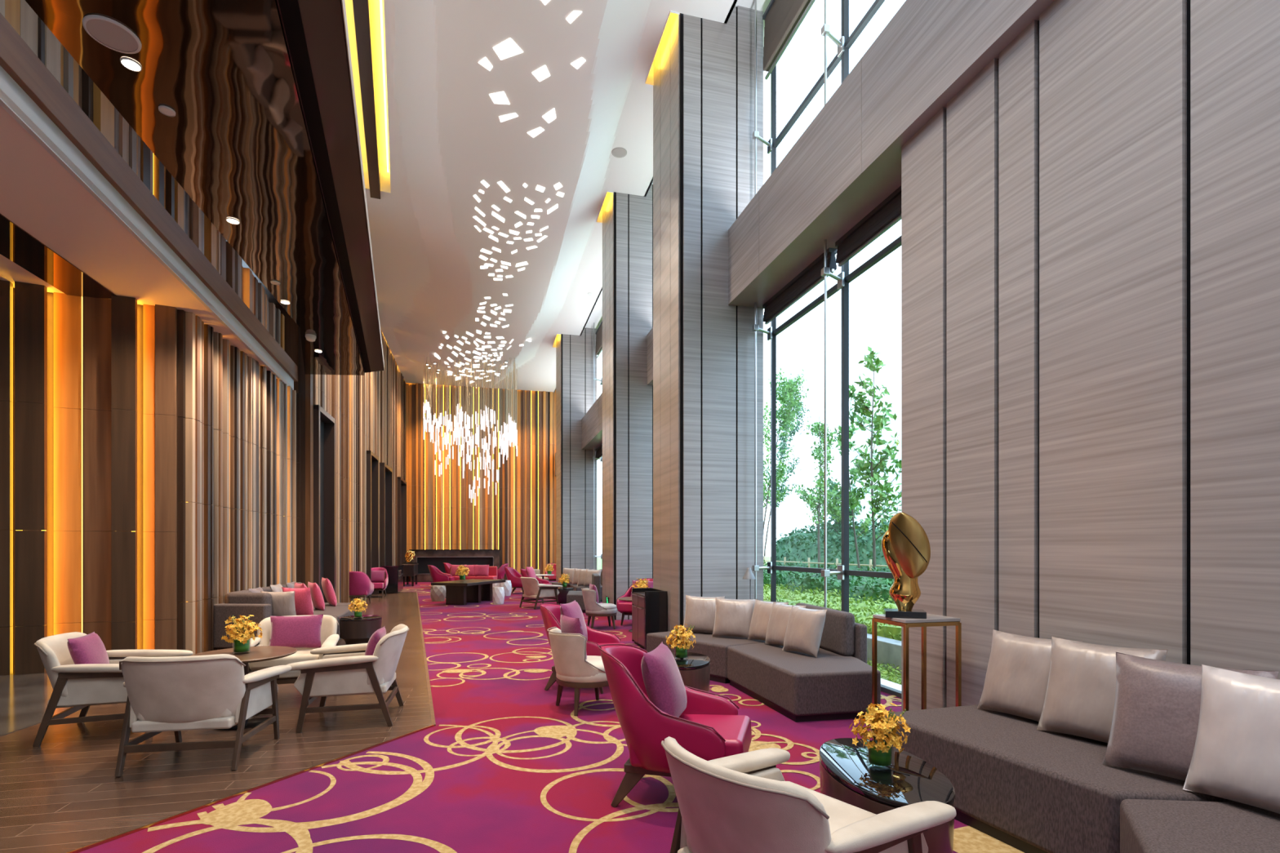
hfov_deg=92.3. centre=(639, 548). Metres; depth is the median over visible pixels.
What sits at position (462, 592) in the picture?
table
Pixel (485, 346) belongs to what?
recessed light
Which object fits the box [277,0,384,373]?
ceiling beam
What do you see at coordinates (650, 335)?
beam
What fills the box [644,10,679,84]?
cove
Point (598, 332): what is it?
blind
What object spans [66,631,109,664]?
cushion
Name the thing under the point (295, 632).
cushion
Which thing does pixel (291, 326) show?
trim
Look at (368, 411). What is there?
wall
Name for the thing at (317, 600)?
cushion
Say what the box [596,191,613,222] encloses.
cove
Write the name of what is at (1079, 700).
cushion
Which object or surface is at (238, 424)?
wall
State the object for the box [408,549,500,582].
fireplace
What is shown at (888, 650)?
kerb
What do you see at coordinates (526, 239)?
recessed light
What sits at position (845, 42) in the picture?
window
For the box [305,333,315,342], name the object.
smoke detector
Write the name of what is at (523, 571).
chair
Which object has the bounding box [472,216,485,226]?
recessed light
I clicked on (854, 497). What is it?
tree
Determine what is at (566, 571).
cushion
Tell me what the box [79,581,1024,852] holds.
carpet
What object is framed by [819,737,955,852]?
table
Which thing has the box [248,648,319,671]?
seat cushion
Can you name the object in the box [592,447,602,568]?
window
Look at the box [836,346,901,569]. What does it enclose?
tree
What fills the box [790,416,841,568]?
tree
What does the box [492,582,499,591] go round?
stool
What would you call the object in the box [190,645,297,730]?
round table
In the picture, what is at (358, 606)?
flower vase
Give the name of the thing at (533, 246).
recessed light
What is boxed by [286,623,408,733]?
lounge chair
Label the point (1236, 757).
cushion
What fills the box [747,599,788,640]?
cushion
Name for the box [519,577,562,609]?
lounge chair
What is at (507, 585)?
stool
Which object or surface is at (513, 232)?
recessed light
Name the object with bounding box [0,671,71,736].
floor
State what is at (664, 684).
cushion
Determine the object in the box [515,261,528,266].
recessed light
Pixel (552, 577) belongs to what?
seat cushion
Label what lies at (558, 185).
recessed light
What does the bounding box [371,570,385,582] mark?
cushion
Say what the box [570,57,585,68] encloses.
recessed light
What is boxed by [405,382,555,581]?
wall
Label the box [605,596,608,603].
exit sign
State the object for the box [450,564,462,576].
cushion
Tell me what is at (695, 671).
table
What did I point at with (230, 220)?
recessed light
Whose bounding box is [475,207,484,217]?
recessed light
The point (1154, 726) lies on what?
cushion
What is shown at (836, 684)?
sofa
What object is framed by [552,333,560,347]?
cove
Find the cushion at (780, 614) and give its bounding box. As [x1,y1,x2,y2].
[764,601,806,646]
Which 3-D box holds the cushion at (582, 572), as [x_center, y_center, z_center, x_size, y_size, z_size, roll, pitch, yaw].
[-1.446,0.784,16.441,0.500,0.462,0.213,0,0,30]
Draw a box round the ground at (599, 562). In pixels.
[596,556,901,684]
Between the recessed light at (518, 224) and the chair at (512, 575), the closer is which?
the recessed light at (518, 224)
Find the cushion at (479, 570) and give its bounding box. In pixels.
[472,564,488,576]
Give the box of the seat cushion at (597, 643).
[597,643,626,648]
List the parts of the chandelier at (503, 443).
glass rod, glass rod, glass rod, glass rod, glass rod, glass rod, glass rod, glass rod, glass rod, glass rod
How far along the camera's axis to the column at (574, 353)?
20.39 m
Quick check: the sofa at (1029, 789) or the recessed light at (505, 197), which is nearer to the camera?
the sofa at (1029, 789)
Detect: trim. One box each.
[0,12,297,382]
[0,65,293,390]
[0,213,116,298]
[67,591,435,852]
[275,304,313,587]
[352,0,380,199]
[880,678,901,690]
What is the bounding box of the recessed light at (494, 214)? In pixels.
[492,211,504,222]
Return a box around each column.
[555,327,596,582]
[602,183,653,620]
[653,4,763,631]
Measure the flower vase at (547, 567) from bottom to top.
0.367 m
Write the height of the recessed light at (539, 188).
0.018 m
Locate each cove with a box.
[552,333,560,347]
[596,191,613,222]
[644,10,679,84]
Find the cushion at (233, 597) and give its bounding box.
[228,592,271,605]
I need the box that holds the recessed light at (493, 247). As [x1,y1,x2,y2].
[492,246,500,252]
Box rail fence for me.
[763,556,886,570]
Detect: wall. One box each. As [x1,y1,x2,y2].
[0,0,405,603]
[0,280,177,675]
[177,309,300,656]
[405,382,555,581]
[901,0,1279,711]
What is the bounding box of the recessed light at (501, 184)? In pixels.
[497,181,510,192]
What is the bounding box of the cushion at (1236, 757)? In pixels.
[1182,664,1279,813]
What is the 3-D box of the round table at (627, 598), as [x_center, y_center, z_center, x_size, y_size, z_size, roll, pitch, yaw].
[0.019,1.140,10.563,0.800,0.560,0.800,0,0,0]
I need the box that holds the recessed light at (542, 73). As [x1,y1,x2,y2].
[532,65,550,81]
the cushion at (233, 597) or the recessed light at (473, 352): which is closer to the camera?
the cushion at (233, 597)
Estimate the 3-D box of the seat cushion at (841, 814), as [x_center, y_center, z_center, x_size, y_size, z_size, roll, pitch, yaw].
[0.548,1.043,2.213,0.581,0.159,0.550,0,0,-37]
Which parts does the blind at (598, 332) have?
head rail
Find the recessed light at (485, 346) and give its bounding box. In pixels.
[481,345,491,348]
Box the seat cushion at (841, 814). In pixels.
[686,781,875,852]
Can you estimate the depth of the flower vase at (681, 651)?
5.51 m
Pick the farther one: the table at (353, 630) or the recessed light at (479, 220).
the recessed light at (479, 220)
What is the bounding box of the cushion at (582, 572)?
[577,568,595,586]
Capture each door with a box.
[313,404,335,602]
[366,450,378,598]
[379,462,392,591]
[397,476,406,582]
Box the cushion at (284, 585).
[267,582,302,587]
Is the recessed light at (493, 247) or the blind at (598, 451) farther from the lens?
the blind at (598, 451)
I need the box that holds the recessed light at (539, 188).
[535,184,545,191]
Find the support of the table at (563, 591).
on the carpet
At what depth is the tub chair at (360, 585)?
15.25 m
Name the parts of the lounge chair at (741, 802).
leg, seat, panel, backrest, armrest, arm rail, armrest, arm rail, panel, leg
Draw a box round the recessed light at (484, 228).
[483,227,493,234]
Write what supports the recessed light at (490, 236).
in the ceiling at (447, 135)
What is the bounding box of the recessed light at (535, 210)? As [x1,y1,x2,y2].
[534,208,542,212]
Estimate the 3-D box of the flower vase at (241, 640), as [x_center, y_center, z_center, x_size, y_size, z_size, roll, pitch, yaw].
[-3.221,0.690,4.980,0.289,0.317,0.276,0,0,0]
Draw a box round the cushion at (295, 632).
[268,614,323,648]
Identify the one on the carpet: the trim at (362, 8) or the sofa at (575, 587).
the sofa at (575, 587)
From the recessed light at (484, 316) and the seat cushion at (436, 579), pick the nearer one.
the recessed light at (484, 316)
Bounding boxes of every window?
[592,322,602,403]
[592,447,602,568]
[752,0,884,195]
[752,235,901,697]
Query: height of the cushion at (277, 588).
0.452 m
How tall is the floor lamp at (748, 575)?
1.170 m
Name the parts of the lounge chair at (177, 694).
leg, panel, leg, backrest, seat, leg, panel, arm rail, armrest, leg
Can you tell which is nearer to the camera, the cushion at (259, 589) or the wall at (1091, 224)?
the wall at (1091, 224)
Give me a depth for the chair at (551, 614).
6.25 m
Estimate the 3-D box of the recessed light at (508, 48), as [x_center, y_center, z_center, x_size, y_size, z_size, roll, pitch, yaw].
[-1.777,-6.641,8.192,0.349,0.018,0.255,0,0,29]
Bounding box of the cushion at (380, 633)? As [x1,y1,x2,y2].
[364,626,386,655]
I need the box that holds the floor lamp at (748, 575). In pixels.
[742,567,755,599]
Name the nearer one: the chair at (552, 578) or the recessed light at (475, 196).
the recessed light at (475, 196)
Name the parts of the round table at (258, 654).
plate, column leg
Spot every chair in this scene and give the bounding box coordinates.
[32,631,193,746]
[114,653,291,777]
[248,614,339,705]
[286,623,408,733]
[349,571,374,604]
[371,567,388,597]
[426,564,454,589]
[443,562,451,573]
[497,563,508,579]
[503,566,523,592]
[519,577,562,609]
[520,568,551,599]
[533,568,548,581]
[538,603,626,693]
[544,563,555,581]
[546,626,608,716]
[581,587,616,629]
[597,644,751,807]
[616,577,653,625]
[661,736,956,852]
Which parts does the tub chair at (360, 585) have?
seat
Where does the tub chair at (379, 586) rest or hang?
on the floor at (63, 794)
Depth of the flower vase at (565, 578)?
15.73 m
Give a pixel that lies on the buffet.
(395, 572)
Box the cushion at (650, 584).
[631,580,653,596]
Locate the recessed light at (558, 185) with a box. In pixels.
[554,182,562,190]
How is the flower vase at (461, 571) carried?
on the table at (462, 592)
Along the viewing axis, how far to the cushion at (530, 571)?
17.23 m
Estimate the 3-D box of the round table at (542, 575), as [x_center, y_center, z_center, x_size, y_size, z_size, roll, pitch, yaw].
[-3.159,1.140,20.058,0.720,0.560,0.720,0,0,0]
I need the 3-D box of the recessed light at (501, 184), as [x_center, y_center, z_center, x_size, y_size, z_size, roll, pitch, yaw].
[-2.495,-6.641,11.288,0.100,0.018,0.347,0,0,17]
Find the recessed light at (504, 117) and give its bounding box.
[499,112,518,121]
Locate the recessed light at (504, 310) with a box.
[503,309,511,312]
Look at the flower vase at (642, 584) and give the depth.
10.53 m
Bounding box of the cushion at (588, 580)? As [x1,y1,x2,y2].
[583,568,601,586]
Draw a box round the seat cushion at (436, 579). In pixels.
[433,576,454,582]
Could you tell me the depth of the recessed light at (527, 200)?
11.75 m
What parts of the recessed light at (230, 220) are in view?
bulb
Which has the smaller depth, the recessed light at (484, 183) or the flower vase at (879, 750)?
the flower vase at (879, 750)
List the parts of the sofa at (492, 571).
seat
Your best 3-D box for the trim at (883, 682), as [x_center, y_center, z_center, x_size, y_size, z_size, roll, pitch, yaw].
[-0.170,1.452,16.639,0.270,0.135,23.690,0,0,-14]
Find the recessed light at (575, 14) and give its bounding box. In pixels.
[566,10,582,23]
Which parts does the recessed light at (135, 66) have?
bulb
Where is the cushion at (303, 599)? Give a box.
[281,586,313,615]
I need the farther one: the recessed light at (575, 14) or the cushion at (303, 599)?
the cushion at (303, 599)
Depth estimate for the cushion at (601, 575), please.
17.40 m
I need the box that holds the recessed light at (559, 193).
[555,191,564,196]
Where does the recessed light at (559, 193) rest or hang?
in the ceiling at (447, 135)
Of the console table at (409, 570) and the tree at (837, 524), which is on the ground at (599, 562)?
the tree at (837, 524)
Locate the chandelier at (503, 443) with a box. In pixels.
[422,356,517,505]
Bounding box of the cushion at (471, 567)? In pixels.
[462,564,474,576]
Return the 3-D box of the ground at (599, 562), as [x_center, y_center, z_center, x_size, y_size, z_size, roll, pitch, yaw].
[36.151,1.530,49.583,107.995,0.380,120.038,0,0,0]
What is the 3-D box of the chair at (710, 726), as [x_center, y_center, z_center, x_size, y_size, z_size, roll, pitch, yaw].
[0.175,1.001,3.535,0.886,0.851,0.670,0,0,15]
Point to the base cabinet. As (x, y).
(649, 605)
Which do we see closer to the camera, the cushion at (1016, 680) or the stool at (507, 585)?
the cushion at (1016, 680)
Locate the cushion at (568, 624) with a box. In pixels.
[560,613,586,659]
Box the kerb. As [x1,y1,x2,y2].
[866,633,901,673]
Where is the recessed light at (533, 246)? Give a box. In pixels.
[526,245,537,249]
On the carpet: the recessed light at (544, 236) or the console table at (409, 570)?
the console table at (409, 570)
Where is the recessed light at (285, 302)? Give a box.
[280,300,289,304]
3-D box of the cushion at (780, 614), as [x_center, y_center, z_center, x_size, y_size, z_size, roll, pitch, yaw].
[1.497,0.794,6.354,0.208,0.443,0.483,0,0,-29]
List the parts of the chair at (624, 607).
leg, seat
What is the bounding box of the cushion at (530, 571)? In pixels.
[525,566,536,578]
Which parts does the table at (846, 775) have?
glass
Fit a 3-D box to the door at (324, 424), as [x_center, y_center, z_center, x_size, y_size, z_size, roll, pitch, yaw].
[-6.508,-0.680,12.555,0.240,4.200,1.398,0,0,-14]
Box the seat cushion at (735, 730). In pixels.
[629,714,751,767]
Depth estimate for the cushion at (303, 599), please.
8.90 m
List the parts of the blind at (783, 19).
head rail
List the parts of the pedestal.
leg, leg, rail, leg, leg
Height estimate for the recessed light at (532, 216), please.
0.018 m
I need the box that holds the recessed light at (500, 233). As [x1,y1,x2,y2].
[498,231,508,237]
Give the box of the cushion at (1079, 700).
[1036,635,1168,743]
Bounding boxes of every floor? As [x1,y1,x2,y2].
[0,591,431,852]
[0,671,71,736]
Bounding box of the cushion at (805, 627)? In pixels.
[782,605,826,657]
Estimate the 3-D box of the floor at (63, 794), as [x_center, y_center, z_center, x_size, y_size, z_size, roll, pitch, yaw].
[-6.323,1.474,9.405,9.354,0.132,20.810,0,0,0]
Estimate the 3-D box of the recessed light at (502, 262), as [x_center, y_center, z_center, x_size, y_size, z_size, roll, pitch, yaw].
[-3.120,-6.641,14.317,0.255,0.018,0.128,0,0,-26]
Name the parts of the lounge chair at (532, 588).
leg, backrest, leg, seat, panel, arm rail, armrest, leg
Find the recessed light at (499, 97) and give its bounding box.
[488,91,509,104]
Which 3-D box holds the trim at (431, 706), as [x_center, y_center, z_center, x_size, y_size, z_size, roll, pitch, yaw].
[-4.080,1.418,10.595,2.675,0.024,19.274,0,0,-11]
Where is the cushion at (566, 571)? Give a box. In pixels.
[562,568,577,584]
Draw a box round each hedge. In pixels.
[763,560,895,604]
[763,582,901,640]
[776,515,893,572]
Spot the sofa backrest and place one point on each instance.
(837, 638)
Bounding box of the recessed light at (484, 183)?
[480,180,489,187]
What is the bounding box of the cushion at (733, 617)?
[711,597,757,638]
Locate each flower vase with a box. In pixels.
[221,614,262,654]
[347,597,367,618]
[454,564,469,580]
[544,564,553,574]
[558,573,569,586]
[631,577,648,591]
[666,623,695,660]
[848,702,911,769]
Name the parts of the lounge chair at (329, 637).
panel, armrest, seat, backrest, armrest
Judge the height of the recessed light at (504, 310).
0.018 m
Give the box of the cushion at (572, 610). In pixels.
[560,600,587,640]
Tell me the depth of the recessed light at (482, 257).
14.02 m
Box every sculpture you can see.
[403,550,417,564]
[881,512,930,618]
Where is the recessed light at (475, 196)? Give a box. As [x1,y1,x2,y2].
[473,194,480,202]
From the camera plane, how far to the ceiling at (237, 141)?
4.73 m
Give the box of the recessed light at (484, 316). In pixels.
[483,315,490,320]
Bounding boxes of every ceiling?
[0,88,293,390]
[25,0,364,375]
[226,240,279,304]
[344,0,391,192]
[365,0,770,392]
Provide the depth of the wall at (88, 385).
7.19 m
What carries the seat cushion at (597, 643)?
on the chair at (551, 614)
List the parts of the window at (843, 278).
tension rod, tension rod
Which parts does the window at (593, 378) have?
tension rod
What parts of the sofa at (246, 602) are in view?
panel, seat, seat, seat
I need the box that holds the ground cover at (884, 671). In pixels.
[866,658,901,684]
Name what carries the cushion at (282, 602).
on the sofa at (246, 602)
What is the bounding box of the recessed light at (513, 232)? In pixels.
[509,229,519,235]
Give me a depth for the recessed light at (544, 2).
7.45 m
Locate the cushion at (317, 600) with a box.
[307,582,324,610]
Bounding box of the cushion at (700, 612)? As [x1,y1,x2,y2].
[683,595,724,633]
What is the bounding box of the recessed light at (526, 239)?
[524,238,533,241]
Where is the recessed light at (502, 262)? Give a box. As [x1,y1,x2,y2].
[501,261,511,266]
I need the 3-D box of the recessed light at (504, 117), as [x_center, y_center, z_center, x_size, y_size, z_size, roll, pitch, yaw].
[-2.039,-6.641,9.454,0.320,0.018,0.107,0,0,24]
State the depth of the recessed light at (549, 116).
9.44 m
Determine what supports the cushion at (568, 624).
on the slipper chair at (573, 670)
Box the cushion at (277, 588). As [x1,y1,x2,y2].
[270,583,282,591]
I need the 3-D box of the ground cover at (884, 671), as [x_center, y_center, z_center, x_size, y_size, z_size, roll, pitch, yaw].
[2.647,1.389,7.384,0.549,0.128,5.020,0,0,-14]
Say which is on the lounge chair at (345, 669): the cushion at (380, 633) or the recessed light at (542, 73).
the cushion at (380, 633)
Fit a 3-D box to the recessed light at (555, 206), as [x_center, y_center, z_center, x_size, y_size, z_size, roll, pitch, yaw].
[-1.713,-6.641,12.027,0.076,0.018,0.425,0,0,-44]
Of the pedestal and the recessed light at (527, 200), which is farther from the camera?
the recessed light at (527, 200)
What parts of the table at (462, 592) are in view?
leg, leg, leg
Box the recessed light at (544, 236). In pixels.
[537,235,547,242]
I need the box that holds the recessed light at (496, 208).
[491,204,500,211]
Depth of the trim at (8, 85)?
5.36 m
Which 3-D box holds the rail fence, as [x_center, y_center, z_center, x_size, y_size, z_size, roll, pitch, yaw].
[7.463,0.870,21.542,0.087,1.000,22.000,0,0,-14]
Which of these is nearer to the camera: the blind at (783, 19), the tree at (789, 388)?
the blind at (783, 19)
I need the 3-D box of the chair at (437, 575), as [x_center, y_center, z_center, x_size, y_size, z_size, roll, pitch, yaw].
[-6.949,1.001,21.389,0.886,0.851,0.670,0,0,-6]
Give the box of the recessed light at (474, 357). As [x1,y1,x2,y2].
[473,355,482,359]
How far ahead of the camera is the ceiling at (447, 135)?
10.84 m
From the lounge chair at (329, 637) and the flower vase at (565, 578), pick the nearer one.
the lounge chair at (329, 637)
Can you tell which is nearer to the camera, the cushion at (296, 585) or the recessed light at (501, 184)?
the cushion at (296, 585)
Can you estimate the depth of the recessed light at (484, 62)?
8.42 m
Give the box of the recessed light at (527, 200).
[524,197,533,204]
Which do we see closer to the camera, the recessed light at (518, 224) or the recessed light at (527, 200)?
the recessed light at (527, 200)
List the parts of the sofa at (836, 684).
seat, seat, panel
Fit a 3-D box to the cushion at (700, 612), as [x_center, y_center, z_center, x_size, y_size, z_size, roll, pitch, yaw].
[0.759,0.794,7.386,0.502,0.443,0.208,0,0,24]
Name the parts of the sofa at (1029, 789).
seat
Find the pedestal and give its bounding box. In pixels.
[871,613,961,740]
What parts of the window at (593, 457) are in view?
tension rod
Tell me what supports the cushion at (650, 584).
on the chair at (624, 607)
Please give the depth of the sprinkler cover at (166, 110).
4.54 m
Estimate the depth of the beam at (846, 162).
5.46 m
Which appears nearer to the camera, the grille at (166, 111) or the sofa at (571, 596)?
the grille at (166, 111)
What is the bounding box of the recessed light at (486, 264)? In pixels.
[484,262,493,266]
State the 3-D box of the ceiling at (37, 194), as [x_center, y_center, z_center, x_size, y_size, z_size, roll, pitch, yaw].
[-6.167,-2.990,5.681,6.667,0.060,12.139,0,0,0]
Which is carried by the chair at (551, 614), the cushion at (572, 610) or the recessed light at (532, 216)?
the cushion at (572, 610)
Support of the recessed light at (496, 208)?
in the ceiling at (447, 135)
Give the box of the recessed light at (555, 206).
[547,204,557,213]
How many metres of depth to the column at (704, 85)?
8.27 m
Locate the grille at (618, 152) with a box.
[612,148,626,156]
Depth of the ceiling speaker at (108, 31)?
3.86 m
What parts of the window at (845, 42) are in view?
tension rod, tension rod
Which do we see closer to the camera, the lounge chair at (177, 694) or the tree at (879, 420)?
the lounge chair at (177, 694)
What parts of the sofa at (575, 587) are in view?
seat, seat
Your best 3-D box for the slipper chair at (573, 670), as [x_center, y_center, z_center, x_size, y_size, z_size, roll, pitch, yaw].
[-0.503,1.068,5.453,0.631,0.707,0.584,0,0,-27]
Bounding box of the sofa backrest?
[795,603,854,656]
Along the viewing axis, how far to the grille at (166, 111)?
4.54 m
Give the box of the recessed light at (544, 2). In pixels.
[541,0,549,4]
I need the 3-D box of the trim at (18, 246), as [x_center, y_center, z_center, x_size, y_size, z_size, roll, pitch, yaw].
[-6.120,-2.953,6.135,0.547,0.010,2.334,0,0,-15]
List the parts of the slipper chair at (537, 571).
backrest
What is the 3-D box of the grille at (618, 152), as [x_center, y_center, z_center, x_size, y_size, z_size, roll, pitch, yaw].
[-0.368,-7.049,10.957,0.240,0.001,0.240,0,0,0]
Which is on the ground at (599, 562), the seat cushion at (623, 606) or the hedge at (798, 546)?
the hedge at (798, 546)
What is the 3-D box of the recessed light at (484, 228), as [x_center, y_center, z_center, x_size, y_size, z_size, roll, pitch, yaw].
[-3.162,-6.641,12.851,0.094,0.018,0.256,0,0,38]
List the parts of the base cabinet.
drawer, door, drawer, door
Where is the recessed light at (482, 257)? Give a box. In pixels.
[479,254,487,260]
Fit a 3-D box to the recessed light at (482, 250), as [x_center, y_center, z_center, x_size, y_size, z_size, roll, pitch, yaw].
[-3.431,-6.641,13.742,0.249,0.018,0.136,0,0,-38]
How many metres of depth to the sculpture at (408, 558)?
23.46 m
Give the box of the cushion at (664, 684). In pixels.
[640,641,687,717]
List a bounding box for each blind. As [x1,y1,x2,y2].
[595,320,602,358]
[595,444,602,460]
[762,0,815,79]
[762,247,837,324]
[835,185,901,266]
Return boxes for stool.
[430,585,445,601]
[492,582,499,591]
[492,586,504,604]
[499,580,511,595]
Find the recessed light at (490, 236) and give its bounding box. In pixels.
[488,235,497,241]
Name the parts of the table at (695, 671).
glass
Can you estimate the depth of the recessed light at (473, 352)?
20.88 m
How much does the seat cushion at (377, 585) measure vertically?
0.197 m
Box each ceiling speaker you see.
[82,14,142,53]
[611,146,626,157]
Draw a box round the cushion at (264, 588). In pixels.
[225,586,271,604]
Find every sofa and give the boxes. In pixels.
[213,582,355,648]
[449,566,497,580]
[550,568,602,601]
[566,573,600,613]
[646,601,880,722]
[882,704,1279,852]
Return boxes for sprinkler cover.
[158,105,175,116]
[270,280,279,284]
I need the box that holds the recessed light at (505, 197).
[503,196,511,202]
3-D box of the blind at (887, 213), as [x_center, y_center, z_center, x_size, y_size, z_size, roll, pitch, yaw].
[2.334,-3.155,5.852,0.100,0.260,1.550,0,0,-14]
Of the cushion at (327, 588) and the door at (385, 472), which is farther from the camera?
the door at (385, 472)
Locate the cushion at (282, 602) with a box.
[260,591,296,616]
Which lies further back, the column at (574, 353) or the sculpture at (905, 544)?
the column at (574, 353)
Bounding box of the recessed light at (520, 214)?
[515,211,525,218]
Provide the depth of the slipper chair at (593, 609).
10.72 m
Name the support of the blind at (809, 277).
attached to the window at (843, 278)
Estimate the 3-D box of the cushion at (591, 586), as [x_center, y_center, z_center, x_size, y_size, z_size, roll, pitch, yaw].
[-0.820,0.808,10.913,0.141,0.355,0.420,0,0,-15]
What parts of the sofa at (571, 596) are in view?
seat, panel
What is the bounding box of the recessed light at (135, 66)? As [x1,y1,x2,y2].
[120,57,142,71]
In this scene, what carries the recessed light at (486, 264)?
in the ceiling at (447, 135)
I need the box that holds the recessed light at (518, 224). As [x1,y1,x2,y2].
[515,221,522,227]
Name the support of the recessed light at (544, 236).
in the ceiling at (447, 135)
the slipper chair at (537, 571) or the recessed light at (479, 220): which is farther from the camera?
the slipper chair at (537, 571)
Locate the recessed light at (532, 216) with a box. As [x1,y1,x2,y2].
[531,215,539,218]
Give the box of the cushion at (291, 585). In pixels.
[285,581,294,588]
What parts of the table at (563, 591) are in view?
glass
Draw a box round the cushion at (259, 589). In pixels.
[248,586,263,592]
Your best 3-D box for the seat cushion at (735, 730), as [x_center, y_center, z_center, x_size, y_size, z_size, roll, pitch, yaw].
[0.301,1.091,3.501,0.624,0.197,0.530,0,0,15]
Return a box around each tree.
[763,368,808,533]
[763,391,811,556]
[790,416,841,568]
[815,476,865,534]
[820,423,880,570]
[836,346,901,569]
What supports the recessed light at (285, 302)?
in the ceiling at (237, 141)
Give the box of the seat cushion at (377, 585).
[372,582,384,588]
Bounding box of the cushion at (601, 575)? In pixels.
[600,568,602,584]
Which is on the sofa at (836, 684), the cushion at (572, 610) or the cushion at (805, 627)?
the cushion at (805, 627)
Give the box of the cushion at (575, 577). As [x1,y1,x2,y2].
[571,568,589,585]
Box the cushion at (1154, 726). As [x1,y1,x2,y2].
[1102,652,1279,781]
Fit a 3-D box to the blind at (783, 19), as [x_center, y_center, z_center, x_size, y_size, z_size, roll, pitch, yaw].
[1.904,-6.760,7.523,0.100,0.850,1.620,0,0,-14]
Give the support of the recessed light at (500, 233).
in the ceiling at (447, 135)
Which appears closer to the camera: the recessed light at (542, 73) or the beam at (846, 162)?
the beam at (846, 162)
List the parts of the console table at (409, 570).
leg, leg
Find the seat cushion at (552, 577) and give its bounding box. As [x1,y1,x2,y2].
[547,574,555,579]
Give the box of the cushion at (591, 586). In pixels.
[589,583,598,604]
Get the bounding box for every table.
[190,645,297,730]
[338,614,382,644]
[402,563,418,586]
[431,578,506,604]
[535,574,554,579]
[555,586,573,604]
[617,596,631,631]
[671,652,710,693]
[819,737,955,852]
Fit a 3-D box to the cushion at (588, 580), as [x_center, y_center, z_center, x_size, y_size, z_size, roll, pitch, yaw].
[-1.253,0.784,16.211,0.500,0.462,0.212,0,0,30]
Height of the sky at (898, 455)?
24.000 m
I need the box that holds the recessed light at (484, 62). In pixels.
[478,57,492,70]
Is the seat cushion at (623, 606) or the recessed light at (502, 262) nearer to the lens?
the seat cushion at (623, 606)
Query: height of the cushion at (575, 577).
0.462 m
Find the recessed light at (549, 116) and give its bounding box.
[542,108,555,123]
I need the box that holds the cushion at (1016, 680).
[977,629,1082,721]
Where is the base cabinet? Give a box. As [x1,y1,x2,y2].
[631,587,666,649]
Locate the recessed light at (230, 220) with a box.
[226,217,239,224]
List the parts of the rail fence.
rail, post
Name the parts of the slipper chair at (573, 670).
leg, backrest, leg, seat, leg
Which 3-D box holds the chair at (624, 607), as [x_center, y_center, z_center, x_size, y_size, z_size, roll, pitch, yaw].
[0.016,1.001,11.501,0.670,0.851,0.886,0,0,27]
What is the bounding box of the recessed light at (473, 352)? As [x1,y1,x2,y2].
[472,350,480,355]
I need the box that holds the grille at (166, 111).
[159,107,174,115]
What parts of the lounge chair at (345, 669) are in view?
leg, leg, armrest, panel, arm rail, armrest, panel, arm rail, seat, leg, backrest, leg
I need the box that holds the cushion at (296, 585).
[293,582,313,610]
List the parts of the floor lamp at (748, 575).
lamp shade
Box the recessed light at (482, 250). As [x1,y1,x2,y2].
[480,248,492,254]
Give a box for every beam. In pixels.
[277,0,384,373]
[582,392,602,449]
[647,327,653,385]
[728,0,1054,308]
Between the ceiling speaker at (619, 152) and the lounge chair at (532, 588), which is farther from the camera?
the lounge chair at (532, 588)
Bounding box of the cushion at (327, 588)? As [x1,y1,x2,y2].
[321,577,337,606]
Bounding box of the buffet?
[379,564,404,593]
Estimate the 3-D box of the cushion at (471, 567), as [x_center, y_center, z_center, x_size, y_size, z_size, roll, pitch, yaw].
[-6.227,0.807,22.406,0.584,0.427,0.200,0,0,-5]
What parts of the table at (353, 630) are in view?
glass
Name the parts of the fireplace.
opening trim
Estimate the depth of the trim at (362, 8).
9.36 m
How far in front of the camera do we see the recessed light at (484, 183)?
11.19 m
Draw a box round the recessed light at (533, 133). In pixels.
[527,127,544,137]
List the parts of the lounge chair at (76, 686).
leg, backrest, leg, seat, armrest, arm rail, panel, panel, arm rail, armrest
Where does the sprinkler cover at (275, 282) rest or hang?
attached to the ceiling at (237, 141)
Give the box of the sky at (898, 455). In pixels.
[893,427,901,515]
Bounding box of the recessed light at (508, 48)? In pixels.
[493,38,523,59]
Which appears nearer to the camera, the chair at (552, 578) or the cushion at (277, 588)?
the cushion at (277, 588)
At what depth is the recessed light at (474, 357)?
21.41 m
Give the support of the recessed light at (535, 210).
in the ceiling at (447, 135)
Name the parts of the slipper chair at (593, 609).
leg, leg, backrest, seat, leg, leg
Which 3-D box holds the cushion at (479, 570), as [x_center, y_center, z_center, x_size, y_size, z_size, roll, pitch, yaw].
[-5.791,0.807,22.404,0.583,0.427,0.200,0,0,-5]
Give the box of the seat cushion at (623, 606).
[617,601,631,612]

